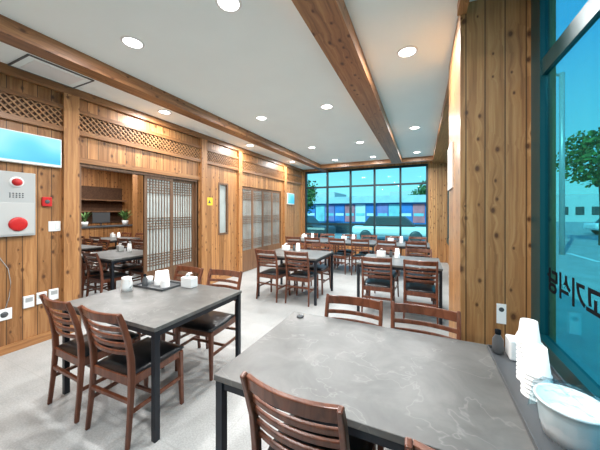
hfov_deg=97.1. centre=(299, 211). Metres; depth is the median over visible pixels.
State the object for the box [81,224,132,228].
countertop
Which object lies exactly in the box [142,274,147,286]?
sauce bottle
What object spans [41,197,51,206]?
button
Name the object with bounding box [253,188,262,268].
door
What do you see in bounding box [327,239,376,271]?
dining table
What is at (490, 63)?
wall pillar
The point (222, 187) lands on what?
window
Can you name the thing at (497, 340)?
sauce bottle
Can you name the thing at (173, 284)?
serving tray
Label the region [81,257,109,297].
dining chair
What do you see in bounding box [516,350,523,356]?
paper cup
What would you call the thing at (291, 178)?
lattice
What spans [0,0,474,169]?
ceiling
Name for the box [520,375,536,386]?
paper cup
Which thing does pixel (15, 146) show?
wall screen
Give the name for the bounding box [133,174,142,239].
wall partition
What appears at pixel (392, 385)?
dining table
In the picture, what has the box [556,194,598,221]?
building
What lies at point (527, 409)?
window sill
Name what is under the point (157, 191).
door
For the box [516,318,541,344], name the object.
paper cup
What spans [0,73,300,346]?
wall
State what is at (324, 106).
recessed light
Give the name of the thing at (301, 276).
dining chair
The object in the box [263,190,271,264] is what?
door
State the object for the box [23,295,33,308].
thermostat
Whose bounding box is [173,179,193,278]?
door
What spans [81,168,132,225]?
wall
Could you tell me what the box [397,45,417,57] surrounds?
recessed light
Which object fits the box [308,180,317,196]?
tree
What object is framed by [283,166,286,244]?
post
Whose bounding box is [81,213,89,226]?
potted plant
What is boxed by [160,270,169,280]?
paper cup
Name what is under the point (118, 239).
dining chair
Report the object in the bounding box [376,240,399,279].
dining chair
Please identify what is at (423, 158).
beam
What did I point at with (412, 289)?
dining chair
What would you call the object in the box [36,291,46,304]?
thermostat
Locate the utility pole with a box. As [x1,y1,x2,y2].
[556,72,564,254]
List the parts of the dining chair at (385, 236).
backrest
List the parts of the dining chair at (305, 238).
backrest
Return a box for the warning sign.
[207,197,212,204]
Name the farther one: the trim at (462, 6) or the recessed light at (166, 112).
the recessed light at (166, 112)
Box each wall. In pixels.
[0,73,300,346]
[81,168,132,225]
[304,161,447,262]
[448,0,555,342]
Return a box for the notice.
[448,141,453,190]
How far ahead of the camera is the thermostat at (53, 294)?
3.15 m
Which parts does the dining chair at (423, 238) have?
backrest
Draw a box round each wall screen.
[0,128,61,167]
[287,193,293,204]
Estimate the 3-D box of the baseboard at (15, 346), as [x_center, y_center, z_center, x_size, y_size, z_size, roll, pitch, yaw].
[-3.186,1.455,2.623,0.018,0.090,8.100,0,0,25]
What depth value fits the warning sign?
5.49 m
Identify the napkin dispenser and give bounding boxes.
[116,243,123,250]
[181,272,197,287]
[282,243,289,250]
[377,248,385,256]
[505,331,543,360]
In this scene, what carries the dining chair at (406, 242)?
on the floor
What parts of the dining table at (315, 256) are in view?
leg, leg, leg, leg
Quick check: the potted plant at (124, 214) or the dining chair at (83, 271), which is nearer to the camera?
the dining chair at (83, 271)
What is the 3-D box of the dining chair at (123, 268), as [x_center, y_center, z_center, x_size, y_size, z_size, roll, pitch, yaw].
[-3.397,1.064,5.266,0.431,0.874,0.540,0,0,24]
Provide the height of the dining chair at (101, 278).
0.874 m
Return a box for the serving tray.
[133,279,180,291]
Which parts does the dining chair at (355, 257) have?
leg, seat, backrest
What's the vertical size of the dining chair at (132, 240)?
0.874 m
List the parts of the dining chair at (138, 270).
seat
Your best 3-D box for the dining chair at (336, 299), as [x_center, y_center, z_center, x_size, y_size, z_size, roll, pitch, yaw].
[0.307,1.064,1.747,0.431,0.874,0.540,0,0,23]
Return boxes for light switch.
[48,221,60,230]
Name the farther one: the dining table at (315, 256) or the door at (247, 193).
the door at (247, 193)
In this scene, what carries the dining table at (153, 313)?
on the floor
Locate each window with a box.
[218,182,227,234]
[305,164,427,242]
[446,162,448,244]
[531,0,599,400]
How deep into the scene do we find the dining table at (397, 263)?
3.94 m
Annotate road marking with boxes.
[567,253,599,261]
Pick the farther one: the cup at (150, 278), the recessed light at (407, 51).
the cup at (150, 278)
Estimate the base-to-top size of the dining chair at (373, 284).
0.874 m
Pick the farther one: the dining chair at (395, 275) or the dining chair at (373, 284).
the dining chair at (395, 275)
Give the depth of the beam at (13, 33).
2.89 m
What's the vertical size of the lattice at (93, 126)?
0.320 m
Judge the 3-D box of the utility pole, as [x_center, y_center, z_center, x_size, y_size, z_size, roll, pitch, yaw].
[9.411,-1.985,10.530,1.690,7.250,0.180,0,0,25]
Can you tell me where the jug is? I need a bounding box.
[120,276,132,291]
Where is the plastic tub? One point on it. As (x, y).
(570, 417)
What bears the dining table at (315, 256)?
on the floor
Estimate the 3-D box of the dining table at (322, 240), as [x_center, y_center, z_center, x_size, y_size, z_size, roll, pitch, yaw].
[0.325,1.125,7.281,1.140,0.750,0.910,0,0,25]
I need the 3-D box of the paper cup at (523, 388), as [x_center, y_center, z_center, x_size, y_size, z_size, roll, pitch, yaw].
[0.957,0.671,1.073,0.098,0.108,0.098,0,0,25]
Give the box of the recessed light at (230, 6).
[215,0,241,12]
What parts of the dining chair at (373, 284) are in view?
leg, backrest, seat frame, seat, leg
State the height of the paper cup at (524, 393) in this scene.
0.108 m
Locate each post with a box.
[61,92,78,333]
[199,138,206,284]
[237,151,241,271]
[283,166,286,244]
[301,172,303,246]
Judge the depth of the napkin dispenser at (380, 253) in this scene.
4.40 m
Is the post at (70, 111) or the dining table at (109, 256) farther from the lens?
the dining table at (109, 256)
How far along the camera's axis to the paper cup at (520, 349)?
1.17 m
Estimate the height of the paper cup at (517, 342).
0.097 m
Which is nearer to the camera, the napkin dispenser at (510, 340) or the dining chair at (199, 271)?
the napkin dispenser at (510, 340)
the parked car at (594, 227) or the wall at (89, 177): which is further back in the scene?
the parked car at (594, 227)
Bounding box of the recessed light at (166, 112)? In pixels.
[158,110,170,114]
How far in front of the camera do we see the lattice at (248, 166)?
7.22 m
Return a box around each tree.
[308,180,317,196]
[308,189,315,213]
[408,179,425,194]
[556,127,599,244]
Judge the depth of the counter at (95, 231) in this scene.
8.29 m
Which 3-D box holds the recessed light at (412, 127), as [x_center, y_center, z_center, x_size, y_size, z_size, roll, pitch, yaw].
[2.107,-1.544,4.864,0.196,0.009,0.196,0,0,25]
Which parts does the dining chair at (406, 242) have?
backrest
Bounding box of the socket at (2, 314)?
[0,312,7,317]
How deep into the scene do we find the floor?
2.21 m
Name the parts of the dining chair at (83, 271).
leg, seat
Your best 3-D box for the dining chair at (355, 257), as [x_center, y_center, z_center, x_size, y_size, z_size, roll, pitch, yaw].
[1.484,1.064,6.367,0.431,0.874,0.540,0,0,24]
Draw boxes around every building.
[308,195,425,233]
[315,192,345,196]
[390,191,417,195]
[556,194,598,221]
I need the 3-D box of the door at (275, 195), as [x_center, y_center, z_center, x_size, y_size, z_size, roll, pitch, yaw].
[-0.738,0.434,8.052,0.035,2.108,0.490,0,0,25]
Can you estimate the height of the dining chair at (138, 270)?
0.874 m
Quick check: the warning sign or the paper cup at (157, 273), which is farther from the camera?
the warning sign
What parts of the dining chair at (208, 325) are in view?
leg, seat frame, seat, leg, leg, backrest, leg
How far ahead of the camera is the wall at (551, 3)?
1.76 m
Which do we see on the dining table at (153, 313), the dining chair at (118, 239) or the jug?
the jug
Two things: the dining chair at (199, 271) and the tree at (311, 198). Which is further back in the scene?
the tree at (311, 198)
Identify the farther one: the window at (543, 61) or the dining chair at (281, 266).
the dining chair at (281, 266)
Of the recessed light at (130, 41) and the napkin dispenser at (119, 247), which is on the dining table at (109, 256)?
the napkin dispenser at (119, 247)
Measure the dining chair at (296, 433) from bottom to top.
0.874 m
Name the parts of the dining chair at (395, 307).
leg, backrest, leg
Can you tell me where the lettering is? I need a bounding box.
[547,267,599,317]
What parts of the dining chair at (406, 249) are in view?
backrest, seat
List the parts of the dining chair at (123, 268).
seat, seat frame, backrest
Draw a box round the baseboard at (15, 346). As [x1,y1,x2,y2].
[0,275,232,355]
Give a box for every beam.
[0,14,327,171]
[292,0,401,163]
[321,156,432,168]
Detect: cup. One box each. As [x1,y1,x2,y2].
[146,276,152,283]
[154,270,161,281]
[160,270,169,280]
[395,248,399,254]
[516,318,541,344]
[516,341,524,348]
[516,346,523,352]
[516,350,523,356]
[520,342,552,380]
[520,371,552,383]
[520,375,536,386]
[520,380,532,390]
[520,384,534,396]
[520,389,536,401]
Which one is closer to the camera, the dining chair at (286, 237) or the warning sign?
the warning sign
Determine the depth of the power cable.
2.82 m
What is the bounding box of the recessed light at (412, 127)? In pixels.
[409,126,419,129]
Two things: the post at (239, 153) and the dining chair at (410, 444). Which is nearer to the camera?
the dining chair at (410, 444)
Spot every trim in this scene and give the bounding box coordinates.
[0,62,303,171]
[79,157,200,323]
[432,79,448,163]
[457,0,469,15]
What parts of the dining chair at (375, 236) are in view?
backrest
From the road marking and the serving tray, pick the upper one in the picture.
the road marking
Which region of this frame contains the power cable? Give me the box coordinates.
[0,258,10,308]
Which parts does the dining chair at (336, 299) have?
leg, leg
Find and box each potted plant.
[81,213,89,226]
[117,210,131,224]
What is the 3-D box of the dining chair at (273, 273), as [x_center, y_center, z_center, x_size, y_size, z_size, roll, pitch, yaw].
[-0.478,1.064,4.648,0.431,0.874,0.540,0,0,28]
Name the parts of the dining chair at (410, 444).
leg, backrest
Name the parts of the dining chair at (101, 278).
leg, backrest, leg, seat frame, seat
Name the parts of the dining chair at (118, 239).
backrest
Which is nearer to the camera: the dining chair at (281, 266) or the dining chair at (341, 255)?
the dining chair at (281, 266)
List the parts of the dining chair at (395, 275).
seat, seat frame, backrest, leg, leg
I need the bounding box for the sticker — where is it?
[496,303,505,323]
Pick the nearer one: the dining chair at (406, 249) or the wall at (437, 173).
the dining chair at (406, 249)
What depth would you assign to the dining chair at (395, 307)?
1.76 m
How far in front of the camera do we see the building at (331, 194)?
47.76 m
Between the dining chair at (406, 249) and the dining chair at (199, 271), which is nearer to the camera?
the dining chair at (199, 271)
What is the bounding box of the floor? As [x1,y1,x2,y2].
[0,256,448,449]
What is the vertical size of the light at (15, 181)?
0.080 m
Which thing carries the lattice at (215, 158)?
attached to the wall at (33, 262)
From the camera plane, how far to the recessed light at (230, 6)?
1.98 m
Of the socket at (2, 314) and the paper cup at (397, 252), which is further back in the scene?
the paper cup at (397, 252)
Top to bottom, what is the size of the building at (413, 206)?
2.800 m
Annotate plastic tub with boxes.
[533,383,599,449]
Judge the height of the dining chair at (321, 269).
0.874 m
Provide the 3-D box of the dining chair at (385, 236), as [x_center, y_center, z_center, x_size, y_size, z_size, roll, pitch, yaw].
[2.354,1.064,6.779,0.431,0.874,0.540,0,0,29]
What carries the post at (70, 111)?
attached to the wall at (33, 262)
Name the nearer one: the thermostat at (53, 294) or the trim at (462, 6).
the trim at (462, 6)
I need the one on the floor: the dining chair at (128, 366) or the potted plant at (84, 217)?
the dining chair at (128, 366)
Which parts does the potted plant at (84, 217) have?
pot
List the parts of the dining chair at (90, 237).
backrest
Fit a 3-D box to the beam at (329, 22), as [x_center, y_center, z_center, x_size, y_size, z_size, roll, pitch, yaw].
[0.482,-1.480,2.613,0.270,0.140,11.150,0,0,25]
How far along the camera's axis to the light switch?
3.17 m
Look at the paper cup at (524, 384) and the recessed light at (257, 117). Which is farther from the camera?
the recessed light at (257, 117)
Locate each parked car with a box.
[308,216,335,237]
[352,216,425,240]
[583,219,598,233]
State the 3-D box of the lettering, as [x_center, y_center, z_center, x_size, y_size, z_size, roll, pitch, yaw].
[1.331,0.404,1.235,0.002,0.144,0.823,0,0,25]
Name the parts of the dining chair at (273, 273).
leg, backrest, seat frame, seat, leg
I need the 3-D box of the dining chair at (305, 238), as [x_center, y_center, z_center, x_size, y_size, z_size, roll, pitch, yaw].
[0.403,1.064,6.814,0.431,0.874,0.540,0,0,27]
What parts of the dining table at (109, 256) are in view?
leg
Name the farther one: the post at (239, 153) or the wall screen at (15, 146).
the post at (239, 153)
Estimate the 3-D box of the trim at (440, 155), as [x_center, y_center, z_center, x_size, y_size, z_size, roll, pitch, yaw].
[2.975,-1.500,5.307,0.405,0.100,5.670,0,0,25]
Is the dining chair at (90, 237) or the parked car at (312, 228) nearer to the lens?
the dining chair at (90, 237)
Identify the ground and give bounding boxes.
[329,222,599,385]
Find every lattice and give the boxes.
[0,86,62,131]
[79,110,200,161]
[207,148,237,170]
[242,158,283,180]
[287,172,301,184]
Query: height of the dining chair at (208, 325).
0.874 m
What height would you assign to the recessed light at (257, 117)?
0.009 m
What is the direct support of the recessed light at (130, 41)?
in the ceiling
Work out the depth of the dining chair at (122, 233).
8.02 m
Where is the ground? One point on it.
(577, 329)
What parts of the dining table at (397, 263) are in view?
leg, leg, leg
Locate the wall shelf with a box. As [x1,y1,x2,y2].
[81,185,126,223]
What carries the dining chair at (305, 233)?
on the floor
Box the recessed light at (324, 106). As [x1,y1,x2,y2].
[320,104,332,108]
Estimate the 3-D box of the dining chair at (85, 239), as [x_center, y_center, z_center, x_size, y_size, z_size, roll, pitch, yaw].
[-5.101,1.064,6.048,0.431,0.874,0.540,0,0,30]
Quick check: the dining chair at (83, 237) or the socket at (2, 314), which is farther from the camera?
the dining chair at (83, 237)
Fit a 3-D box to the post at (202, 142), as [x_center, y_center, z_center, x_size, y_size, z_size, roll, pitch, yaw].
[-1.931,0.025,5.298,0.060,2.950,0.150,0,0,25]
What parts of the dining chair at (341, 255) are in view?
backrest, seat frame, seat, leg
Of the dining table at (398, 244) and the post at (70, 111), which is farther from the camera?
the dining table at (398, 244)
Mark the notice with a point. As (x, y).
(451, 147)
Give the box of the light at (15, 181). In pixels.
[12,178,22,185]
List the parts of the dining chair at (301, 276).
leg, backrest, seat frame, seat, leg, leg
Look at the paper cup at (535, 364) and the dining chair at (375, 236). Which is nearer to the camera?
the paper cup at (535, 364)
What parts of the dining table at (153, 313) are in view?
leg, leg, leg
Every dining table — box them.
[62,280,241,442]
[81,244,102,263]
[81,248,142,290]
[82,236,139,268]
[214,311,534,449]
[258,248,333,305]
[287,237,335,265]
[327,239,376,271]
[356,254,442,324]
[375,241,429,257]
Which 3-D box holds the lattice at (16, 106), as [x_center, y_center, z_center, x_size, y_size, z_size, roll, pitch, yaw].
[-3.379,-1.140,2.172,0.045,0.320,2.331,0,0,25]
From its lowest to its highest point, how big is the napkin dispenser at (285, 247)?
0.142 m
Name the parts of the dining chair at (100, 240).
backrest, leg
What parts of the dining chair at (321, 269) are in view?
seat, seat frame, backrest, leg, leg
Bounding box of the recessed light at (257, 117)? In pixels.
[256,116,266,119]
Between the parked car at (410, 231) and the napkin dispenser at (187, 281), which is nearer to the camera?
the napkin dispenser at (187, 281)
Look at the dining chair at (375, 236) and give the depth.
7.21 m
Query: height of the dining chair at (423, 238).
0.874 m
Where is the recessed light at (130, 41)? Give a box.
[120,35,144,48]
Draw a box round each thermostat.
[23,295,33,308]
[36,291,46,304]
[48,288,58,299]
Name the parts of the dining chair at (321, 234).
backrest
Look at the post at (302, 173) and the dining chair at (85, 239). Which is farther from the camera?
the post at (302, 173)
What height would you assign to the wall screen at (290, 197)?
0.370 m
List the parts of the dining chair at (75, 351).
leg, backrest, leg, seat frame, seat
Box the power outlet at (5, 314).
[0,307,11,320]
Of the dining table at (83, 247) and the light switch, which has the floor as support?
the dining table at (83, 247)
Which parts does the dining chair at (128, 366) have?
leg, backrest, leg, seat frame, seat, leg, leg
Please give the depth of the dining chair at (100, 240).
5.98 m
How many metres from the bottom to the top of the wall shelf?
1.300 m
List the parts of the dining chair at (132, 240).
backrest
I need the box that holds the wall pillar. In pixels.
[449,0,530,346]
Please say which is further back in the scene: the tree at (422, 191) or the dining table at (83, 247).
the tree at (422, 191)
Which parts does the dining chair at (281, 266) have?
seat frame, seat, backrest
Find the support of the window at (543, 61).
in the wall at (551, 3)
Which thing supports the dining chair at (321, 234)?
on the floor
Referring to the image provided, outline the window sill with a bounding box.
[487,344,569,449]
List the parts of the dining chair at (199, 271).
leg, leg, backrest, leg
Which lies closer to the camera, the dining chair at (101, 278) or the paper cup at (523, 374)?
the paper cup at (523, 374)
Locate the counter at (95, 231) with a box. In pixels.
[81,224,132,248]
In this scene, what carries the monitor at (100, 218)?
on the counter at (95, 231)
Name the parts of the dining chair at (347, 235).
seat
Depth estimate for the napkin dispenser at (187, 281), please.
2.63 m
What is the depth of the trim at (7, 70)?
3.78 m
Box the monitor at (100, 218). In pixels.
[92,213,109,225]
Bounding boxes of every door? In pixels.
[143,175,172,279]
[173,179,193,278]
[242,187,252,271]
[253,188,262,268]
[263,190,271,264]
[272,191,279,261]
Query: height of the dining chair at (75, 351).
0.874 m
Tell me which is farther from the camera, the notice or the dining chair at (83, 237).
the dining chair at (83, 237)
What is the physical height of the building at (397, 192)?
5.140 m
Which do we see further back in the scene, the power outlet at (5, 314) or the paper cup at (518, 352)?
the power outlet at (5, 314)
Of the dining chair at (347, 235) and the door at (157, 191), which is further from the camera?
the dining chair at (347, 235)
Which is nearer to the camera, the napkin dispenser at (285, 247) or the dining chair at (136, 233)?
the napkin dispenser at (285, 247)
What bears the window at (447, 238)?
in the wall at (551, 3)
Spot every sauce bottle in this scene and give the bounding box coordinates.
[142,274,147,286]
[492,329,503,354]
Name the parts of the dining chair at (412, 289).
leg, seat frame, seat, backrest, leg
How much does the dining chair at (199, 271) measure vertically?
0.874 m
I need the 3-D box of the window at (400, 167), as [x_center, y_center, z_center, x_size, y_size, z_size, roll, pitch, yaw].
[2.055,-0.235,8.923,4.070,2.470,0.090,0,0,25]
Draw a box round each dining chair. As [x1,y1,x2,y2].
[39,294,138,423]
[77,305,183,449]
[81,236,104,264]
[81,238,93,266]
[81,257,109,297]
[82,251,129,296]
[83,239,110,282]
[89,236,118,267]
[108,232,131,263]
[109,242,142,282]
[116,238,137,273]
[128,233,142,261]
[128,266,142,281]
[130,239,142,275]
[136,265,203,368]
[175,268,242,380]
[240,371,375,449]
[254,249,290,302]
[278,242,305,290]
[284,250,318,306]
[285,236,306,270]
[302,233,317,262]
[302,243,331,294]
[304,237,326,265]
[320,234,334,266]
[324,294,382,326]
[328,238,349,274]
[337,234,356,268]
[351,239,371,274]
[359,235,376,253]
[361,256,393,311]
[369,246,398,301]
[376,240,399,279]
[377,301,460,449]
[385,236,401,255]
[403,259,438,323]
[405,241,426,273]
[405,248,433,303]
[405,437,434,449]
[408,236,426,256]
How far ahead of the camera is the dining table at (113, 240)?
7.50 m
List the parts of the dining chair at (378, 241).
backrest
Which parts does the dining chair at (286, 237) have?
backrest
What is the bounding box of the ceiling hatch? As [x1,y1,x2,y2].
[7,54,93,88]
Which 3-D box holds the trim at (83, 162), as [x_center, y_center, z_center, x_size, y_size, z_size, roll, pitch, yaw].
[-2.459,0.400,4.330,0.150,2.200,2.050,0,0,25]
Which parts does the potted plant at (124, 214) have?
pot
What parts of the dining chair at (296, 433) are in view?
leg, backrest, seat, leg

